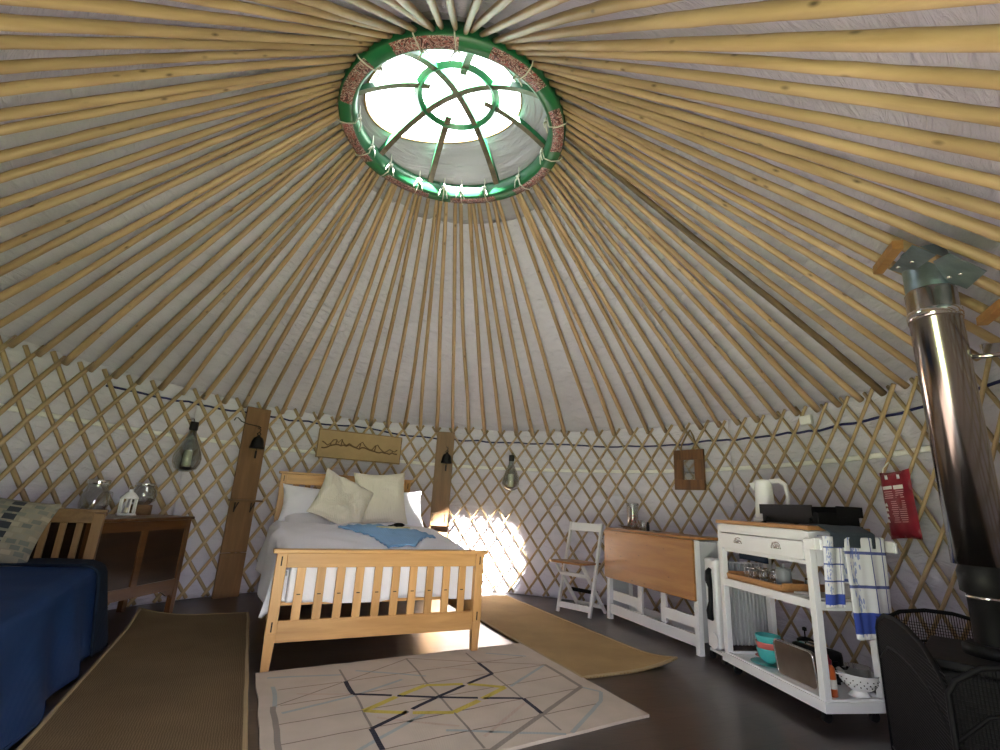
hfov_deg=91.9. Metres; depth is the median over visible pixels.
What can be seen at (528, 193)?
pole
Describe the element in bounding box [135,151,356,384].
pole
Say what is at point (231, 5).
pole
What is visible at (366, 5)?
pole
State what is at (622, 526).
glass dish
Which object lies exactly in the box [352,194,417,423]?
pole
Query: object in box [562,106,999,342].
pole
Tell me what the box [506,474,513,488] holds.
candle
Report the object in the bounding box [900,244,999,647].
flue
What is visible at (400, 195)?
pole
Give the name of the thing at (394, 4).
pole
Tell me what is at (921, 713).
guard
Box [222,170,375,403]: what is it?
pole
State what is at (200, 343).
pole
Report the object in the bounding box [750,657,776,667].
dinner plate
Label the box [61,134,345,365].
pole
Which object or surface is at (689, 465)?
picture frame
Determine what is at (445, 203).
pole
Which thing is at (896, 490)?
print
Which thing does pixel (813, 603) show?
shelf
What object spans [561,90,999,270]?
pole
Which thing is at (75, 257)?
pole
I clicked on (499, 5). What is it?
pole
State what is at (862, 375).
pole
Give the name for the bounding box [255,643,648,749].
patterned rug
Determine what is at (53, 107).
pole
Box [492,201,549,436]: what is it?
pole
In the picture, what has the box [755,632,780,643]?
bowl
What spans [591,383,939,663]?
lattice panel
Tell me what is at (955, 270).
bracket
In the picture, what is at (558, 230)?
pole
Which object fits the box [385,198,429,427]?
pole
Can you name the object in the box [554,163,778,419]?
pole
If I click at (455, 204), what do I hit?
pole
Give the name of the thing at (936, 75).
pole
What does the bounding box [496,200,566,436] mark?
pole
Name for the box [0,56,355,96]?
pole
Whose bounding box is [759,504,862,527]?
cooktop
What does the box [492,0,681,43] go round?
pole
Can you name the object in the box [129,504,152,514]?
wood block
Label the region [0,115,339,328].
pole
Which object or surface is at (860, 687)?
colander
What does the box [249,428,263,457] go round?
bell
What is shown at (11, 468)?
lattice panel
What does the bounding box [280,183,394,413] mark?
pole
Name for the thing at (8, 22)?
pole
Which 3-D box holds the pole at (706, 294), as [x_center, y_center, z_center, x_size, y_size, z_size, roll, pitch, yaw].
[1.481,-0.677,3.659,2.363,1.684,0.062,8,-16,-19]
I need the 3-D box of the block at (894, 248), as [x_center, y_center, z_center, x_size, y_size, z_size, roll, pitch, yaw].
[1.804,-0.544,2.255,0.042,0.057,0.286,-3,-16,23]
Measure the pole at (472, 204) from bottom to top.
1.662 m
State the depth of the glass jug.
3.60 m
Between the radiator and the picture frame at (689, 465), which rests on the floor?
the radiator
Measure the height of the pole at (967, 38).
1.666 m
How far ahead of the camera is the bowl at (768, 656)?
3.07 m
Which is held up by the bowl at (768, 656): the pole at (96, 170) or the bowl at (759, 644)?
the bowl at (759, 644)
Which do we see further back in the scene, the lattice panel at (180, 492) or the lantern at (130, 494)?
the lattice panel at (180, 492)
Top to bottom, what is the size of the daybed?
0.845 m
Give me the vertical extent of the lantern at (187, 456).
0.491 m
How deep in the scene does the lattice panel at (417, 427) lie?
5.87 m
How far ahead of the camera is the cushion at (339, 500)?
4.54 m
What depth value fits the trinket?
4.13 m
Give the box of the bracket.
[890,245,986,288]
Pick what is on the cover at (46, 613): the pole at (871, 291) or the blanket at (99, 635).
the blanket at (99, 635)
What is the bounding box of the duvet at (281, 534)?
[255,520,472,617]
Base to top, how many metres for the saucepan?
0.081 m
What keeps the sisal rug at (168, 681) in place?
on the floor
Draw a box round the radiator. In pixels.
[704,557,768,664]
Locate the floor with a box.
[8,591,890,749]
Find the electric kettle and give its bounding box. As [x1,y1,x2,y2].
[749,478,789,522]
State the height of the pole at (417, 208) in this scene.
1.664 m
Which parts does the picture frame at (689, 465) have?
glass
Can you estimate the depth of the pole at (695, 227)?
3.15 m
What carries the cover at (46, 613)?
on the daybed
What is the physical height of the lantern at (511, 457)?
0.454 m
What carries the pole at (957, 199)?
attached to the lattice panel at (994, 439)
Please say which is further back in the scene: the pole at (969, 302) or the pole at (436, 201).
the pole at (436, 201)
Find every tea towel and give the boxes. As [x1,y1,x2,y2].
[817,535,845,607]
[843,537,891,640]
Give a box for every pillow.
[278,483,319,520]
[285,513,335,523]
[403,492,423,526]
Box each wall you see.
[0,333,199,609]
[155,392,737,614]
[728,357,999,671]
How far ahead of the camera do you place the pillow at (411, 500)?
5.11 m
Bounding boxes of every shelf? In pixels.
[228,499,262,501]
[722,651,885,713]
[724,578,852,610]
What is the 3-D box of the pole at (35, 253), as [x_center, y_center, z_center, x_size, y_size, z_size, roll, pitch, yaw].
[-2.109,-1.066,2.913,2.059,1.679,0.056,4,-15,-4]
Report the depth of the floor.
2.92 m
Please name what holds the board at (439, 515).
on the floor
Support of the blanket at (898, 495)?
hanging from the lattice panel at (994, 439)
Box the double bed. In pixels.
[260,471,487,672]
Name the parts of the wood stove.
plate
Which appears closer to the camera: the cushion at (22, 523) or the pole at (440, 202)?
the cushion at (22, 523)
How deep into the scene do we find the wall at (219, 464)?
5.65 m
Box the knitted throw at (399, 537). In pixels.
[338,524,435,547]
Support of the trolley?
on the floor
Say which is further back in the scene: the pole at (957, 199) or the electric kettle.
the electric kettle
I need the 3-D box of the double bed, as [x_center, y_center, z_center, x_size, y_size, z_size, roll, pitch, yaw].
[-1.212,1.463,4.159,1.455,1.224,2.122,10,-16,-25]
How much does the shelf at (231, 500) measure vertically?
0.018 m
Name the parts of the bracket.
plate, plate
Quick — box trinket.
[388,523,404,526]
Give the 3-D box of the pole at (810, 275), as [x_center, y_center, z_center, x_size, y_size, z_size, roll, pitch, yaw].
[1.462,-0.867,2.928,2.200,1.669,0.045,2,-15,3]
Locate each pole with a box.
[0,0,381,41]
[0,13,373,45]
[0,34,369,51]
[0,50,362,74]
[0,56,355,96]
[0,62,351,121]
[0,68,347,135]
[0,73,344,162]
[0,80,341,183]
[0,86,339,208]
[0,90,338,227]
[0,97,337,252]
[0,104,337,276]
[0,110,338,302]
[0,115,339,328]
[7,124,341,347]
[35,130,344,356]
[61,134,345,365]
[87,140,349,371]
[111,147,354,378]
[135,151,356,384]
[158,156,360,390]
[169,0,392,38]
[180,161,365,394]
[201,167,372,399]
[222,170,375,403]
[242,173,378,407]
[247,0,395,33]
[262,179,387,409]
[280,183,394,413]
[291,0,404,34]
[299,185,396,416]
[317,188,404,419]
[335,192,412,421]
[343,0,416,31]
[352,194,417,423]
[369,195,421,425]
[381,0,426,28]
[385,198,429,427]
[396,0,434,31]
[402,200,438,429]
[419,201,441,430]
[426,0,443,29]
[435,202,447,432]
[445,0,457,30]
[451,203,456,432]
[459,203,469,433]
[463,0,482,34]
[468,203,486,434]
[469,0,513,32]
[471,203,502,435]
[477,203,518,436]
[479,0,569,36]
[486,202,534,436]
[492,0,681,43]
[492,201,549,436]
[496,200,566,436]
[502,0,999,43]
[505,24,999,52]
[510,196,598,435]
[516,50,999,89]
[516,194,615,435]
[518,193,632,434]
[525,190,649,433]
[526,56,999,126]
[530,61,999,161]
[532,186,666,432]
[534,184,684,431]
[537,68,999,190]
[539,179,702,429]
[544,71,999,219]
[544,175,720,427]
[548,170,739,425]
[549,80,999,242]
[551,166,759,422]
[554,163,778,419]
[556,89,999,296]
[558,156,799,415]
[560,100,999,323]
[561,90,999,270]
[561,149,841,407]
[561,153,820,412]
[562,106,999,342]
[563,109,981,360]
[564,141,863,402]
[565,116,912,346]
[565,130,909,388]
[565,135,886,396]
[566,124,916,372]
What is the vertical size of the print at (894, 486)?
0.029 m
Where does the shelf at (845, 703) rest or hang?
attached to the trolley
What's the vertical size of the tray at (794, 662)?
0.199 m
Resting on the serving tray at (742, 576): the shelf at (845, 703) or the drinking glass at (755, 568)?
the drinking glass at (755, 568)
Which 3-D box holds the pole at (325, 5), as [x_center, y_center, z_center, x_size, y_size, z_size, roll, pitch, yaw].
[-0.820,-1.329,1.641,0.055,1.667,1.796,-1,-15,16]
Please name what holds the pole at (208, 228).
attached to the lattice panel at (11, 468)
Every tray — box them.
[727,571,824,592]
[773,638,818,690]
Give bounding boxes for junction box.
[799,415,813,425]
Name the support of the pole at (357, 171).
attached to the lattice panel at (11, 468)
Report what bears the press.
on the trolley
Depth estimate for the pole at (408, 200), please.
4.70 m
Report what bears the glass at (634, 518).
in the glass dish at (622, 526)
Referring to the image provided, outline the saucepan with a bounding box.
[837,662,871,677]
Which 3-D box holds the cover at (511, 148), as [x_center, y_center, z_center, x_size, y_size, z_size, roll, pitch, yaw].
[-0.311,-1.843,3.412,2.040,0.468,2.040,-2,-16,17]
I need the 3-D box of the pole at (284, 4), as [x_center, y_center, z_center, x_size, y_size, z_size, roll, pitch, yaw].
[-0.937,-1.335,1.683,0.057,1.681,1.797,-3,-16,21]
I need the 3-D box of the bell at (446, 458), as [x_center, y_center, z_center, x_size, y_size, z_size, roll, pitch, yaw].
[-0.662,1.035,5.991,0.139,0.303,0.139,4,-15,-5]
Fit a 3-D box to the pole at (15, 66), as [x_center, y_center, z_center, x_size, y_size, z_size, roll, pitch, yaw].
[-1.476,-1.282,1.976,1.857,1.680,0.053,17,-20,-42]
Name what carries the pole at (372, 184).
attached to the lattice panel at (180, 492)
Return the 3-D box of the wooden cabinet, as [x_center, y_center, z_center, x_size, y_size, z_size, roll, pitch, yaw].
[-2.930,1.460,3.623,0.490,0.776,0.970,2,-15,6]
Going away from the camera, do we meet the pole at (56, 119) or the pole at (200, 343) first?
the pole at (56, 119)
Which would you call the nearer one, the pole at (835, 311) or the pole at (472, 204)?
the pole at (835, 311)
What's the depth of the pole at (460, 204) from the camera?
4.91 m
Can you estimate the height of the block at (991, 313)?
0.039 m
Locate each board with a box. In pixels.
[211,406,270,598]
[429,431,454,536]
[784,592,851,601]
[794,591,850,600]
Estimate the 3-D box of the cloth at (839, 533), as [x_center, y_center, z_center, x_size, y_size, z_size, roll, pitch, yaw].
[1.900,0.896,2.695,0.291,0.114,0.173,5,-15,-9]
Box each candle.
[179,450,192,470]
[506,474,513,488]
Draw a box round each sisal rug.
[16,607,249,749]
[480,595,677,678]
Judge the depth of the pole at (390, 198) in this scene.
4.58 m
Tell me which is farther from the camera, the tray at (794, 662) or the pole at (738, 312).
the pole at (738, 312)
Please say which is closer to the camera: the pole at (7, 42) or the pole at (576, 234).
the pole at (7, 42)
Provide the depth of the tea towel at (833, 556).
2.55 m
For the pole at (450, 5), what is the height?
1.676 m
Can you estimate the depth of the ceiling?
3.62 m
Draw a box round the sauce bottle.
[827,654,837,697]
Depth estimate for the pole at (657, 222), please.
3.41 m
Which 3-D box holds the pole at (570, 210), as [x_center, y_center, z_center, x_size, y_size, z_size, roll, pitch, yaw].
[1.253,-0.530,4.241,2.467,1.672,0.056,14,-19,-36]
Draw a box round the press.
[797,627,813,641]
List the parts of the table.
frame, panel, rail, rail, panel, frame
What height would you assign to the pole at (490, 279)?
1.686 m
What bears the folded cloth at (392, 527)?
on the knitted throw at (399, 537)
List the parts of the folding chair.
long leg, short leg, rail, cross rail, seat, cross rail, backrest, cross rail, short leg, long leg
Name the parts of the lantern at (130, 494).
post, post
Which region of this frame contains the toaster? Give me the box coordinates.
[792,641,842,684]
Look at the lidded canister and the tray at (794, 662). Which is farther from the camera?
the lidded canister
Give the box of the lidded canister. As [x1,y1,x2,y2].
[775,563,791,584]
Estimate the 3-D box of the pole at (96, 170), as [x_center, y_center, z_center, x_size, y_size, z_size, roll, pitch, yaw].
[-1.972,-1.151,2.577,1.982,1.681,0.056,8,-16,-16]
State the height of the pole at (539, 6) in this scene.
1.672 m
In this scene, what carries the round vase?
on the wood block at (141, 509)
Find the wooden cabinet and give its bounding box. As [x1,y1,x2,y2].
[29,514,194,612]
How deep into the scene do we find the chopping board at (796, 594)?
2.82 m
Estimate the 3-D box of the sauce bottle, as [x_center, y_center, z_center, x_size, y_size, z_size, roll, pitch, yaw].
[1.791,1.630,2.628,0.059,0.200,0.059,3,-15,0]
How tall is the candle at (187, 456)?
0.198 m
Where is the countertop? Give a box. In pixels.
[715,519,869,531]
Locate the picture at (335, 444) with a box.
[315,428,401,464]
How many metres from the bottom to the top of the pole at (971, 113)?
1.683 m
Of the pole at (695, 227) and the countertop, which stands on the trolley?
the countertop
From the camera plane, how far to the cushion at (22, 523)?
2.87 m
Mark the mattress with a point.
(418, 594)
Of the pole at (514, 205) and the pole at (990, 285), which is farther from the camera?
the pole at (514, 205)
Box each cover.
[0,566,96,749]
[322,10,588,223]
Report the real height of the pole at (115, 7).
1.675 m
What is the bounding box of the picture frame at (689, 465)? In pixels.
[673,430,705,489]
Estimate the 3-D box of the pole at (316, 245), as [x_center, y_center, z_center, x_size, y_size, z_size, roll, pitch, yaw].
[-1.931,-0.699,4.253,2.357,1.680,0.061,-8,-19,37]
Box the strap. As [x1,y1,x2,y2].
[0,403,999,472]
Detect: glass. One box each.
[626,503,638,526]
[749,567,758,579]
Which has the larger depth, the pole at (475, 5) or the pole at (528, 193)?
the pole at (528, 193)
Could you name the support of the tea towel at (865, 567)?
hanging from the trolley
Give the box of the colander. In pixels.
[835,666,879,697]
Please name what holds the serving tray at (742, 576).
on the trolley
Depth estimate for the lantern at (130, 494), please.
3.83 m
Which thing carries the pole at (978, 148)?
attached to the lattice panel at (994, 439)
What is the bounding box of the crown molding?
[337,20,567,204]
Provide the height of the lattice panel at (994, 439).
1.946 m
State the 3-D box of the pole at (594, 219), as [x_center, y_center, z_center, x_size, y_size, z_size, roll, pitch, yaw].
[1.359,-0.585,4.038,2.425,1.685,0.045,12,-17,-29]
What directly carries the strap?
attached to the lattice panel at (897, 433)
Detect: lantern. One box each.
[115,486,138,515]
[172,419,201,471]
[502,453,518,490]
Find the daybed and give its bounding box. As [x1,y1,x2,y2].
[33,508,108,559]
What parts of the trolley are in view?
leg, cup handle, drawer, leg, cup handle, leg, leg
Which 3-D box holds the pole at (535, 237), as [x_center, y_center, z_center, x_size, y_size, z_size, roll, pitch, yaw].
[0.737,-0.415,4.793,0.066,1.686,2.561,-6,-17,30]
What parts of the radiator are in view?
handle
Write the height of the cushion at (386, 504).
0.556 m
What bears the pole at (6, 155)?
attached to the lattice panel
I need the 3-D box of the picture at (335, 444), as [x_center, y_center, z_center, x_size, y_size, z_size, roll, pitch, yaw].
[-1.655,0.853,5.749,0.983,0.338,0.030,10,-16,-25]
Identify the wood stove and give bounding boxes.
[925,635,999,749]
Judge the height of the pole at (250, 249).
1.673 m
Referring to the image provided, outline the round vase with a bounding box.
[132,482,156,504]
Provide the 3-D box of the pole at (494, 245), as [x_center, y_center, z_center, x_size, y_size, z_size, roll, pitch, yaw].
[0.134,-0.369,5.071,0.063,1.680,2.590,-1,-15,14]
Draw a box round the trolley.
[715,519,897,723]
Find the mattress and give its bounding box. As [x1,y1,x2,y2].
[285,577,439,597]
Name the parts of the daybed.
rail, post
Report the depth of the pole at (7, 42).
1.85 m
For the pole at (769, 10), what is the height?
1.686 m
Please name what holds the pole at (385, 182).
attached to the lattice panel at (180, 492)
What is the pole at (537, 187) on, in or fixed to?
attached to the lattice panel at (897, 433)
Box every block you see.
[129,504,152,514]
[873,240,903,273]
[976,299,999,325]
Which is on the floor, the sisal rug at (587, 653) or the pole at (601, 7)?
the sisal rug at (587, 653)
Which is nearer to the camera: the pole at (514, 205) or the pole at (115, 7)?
the pole at (115, 7)
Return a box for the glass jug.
[77,479,112,509]
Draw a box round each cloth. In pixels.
[376,526,409,528]
[739,553,768,563]
[809,524,875,548]
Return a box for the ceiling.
[0,0,999,431]
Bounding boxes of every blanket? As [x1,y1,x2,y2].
[0,558,107,656]
[879,462,922,539]
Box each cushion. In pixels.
[0,498,62,566]
[306,468,373,523]
[354,473,407,523]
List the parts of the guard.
panel frame, panel frame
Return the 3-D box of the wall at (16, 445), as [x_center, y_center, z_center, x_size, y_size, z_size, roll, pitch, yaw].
[-2.490,0.450,2.089,1.383,1.985,5.101,10,-17,-26]
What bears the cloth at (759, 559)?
in the trolley
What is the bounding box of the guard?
[875,608,999,749]
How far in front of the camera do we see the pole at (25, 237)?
2.81 m
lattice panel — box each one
[0,335,183,605]
[126,388,424,606]
[408,426,607,602]
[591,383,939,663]
[877,357,999,642]
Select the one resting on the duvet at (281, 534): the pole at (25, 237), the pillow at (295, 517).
the pillow at (295, 517)
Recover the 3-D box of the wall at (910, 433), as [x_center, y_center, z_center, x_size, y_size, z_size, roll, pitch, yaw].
[1.960,0.737,2.268,1.124,1.985,4.723,-2,-16,20]
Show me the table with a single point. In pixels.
(670, 563)
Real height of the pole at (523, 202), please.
1.665 m
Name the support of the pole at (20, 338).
attached to the lattice panel at (11, 468)
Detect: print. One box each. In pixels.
[883,484,902,489]
[884,490,908,521]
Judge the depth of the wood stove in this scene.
1.69 m
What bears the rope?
attached to the lattice panel at (897, 433)
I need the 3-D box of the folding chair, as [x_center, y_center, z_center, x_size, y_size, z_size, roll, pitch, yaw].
[0.800,1.964,4.939,0.410,0.882,0.560,-10,-20,41]
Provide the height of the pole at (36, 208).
1.661 m
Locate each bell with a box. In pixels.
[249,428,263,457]
[441,447,451,470]
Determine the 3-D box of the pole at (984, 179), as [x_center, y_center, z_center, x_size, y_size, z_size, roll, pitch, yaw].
[0.975,-1.119,2.086,1.985,1.674,0.061,-7,-18,35]
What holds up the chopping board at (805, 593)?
on the chopping board at (796, 594)
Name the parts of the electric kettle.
handle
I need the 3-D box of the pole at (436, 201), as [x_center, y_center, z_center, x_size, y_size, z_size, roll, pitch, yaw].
[-0.852,-0.423,5.068,0.059,1.677,2.556,6,-15,-12]
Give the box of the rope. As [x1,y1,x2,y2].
[106,380,999,447]
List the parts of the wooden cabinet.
leg, leg, frame, leg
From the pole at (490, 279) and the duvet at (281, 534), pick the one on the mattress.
the duvet at (281, 534)
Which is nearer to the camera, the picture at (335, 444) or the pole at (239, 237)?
the pole at (239, 237)
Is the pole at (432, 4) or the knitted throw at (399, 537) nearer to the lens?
the pole at (432, 4)
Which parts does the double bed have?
post, post, rail, cap rail, rail, cap rail, rail, post, rail, post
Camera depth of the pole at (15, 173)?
2.49 m
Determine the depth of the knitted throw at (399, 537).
3.84 m
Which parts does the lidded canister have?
lid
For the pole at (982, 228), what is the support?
attached to the lattice panel at (994, 439)
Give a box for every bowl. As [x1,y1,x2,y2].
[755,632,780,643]
[755,639,773,650]
[756,645,775,663]
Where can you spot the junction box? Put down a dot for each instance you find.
(806, 419)
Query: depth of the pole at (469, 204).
4.94 m
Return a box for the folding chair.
[549,521,606,618]
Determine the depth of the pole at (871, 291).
2.77 m
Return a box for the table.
[604,527,724,656]
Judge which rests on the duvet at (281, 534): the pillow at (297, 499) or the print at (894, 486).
the pillow at (297, 499)
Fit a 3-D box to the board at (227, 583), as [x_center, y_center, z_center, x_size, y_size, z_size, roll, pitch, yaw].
[-2.607,1.241,4.864,0.141,1.869,0.390,-9,-19,39]
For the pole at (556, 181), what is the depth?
4.08 m
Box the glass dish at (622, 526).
[618,525,644,529]

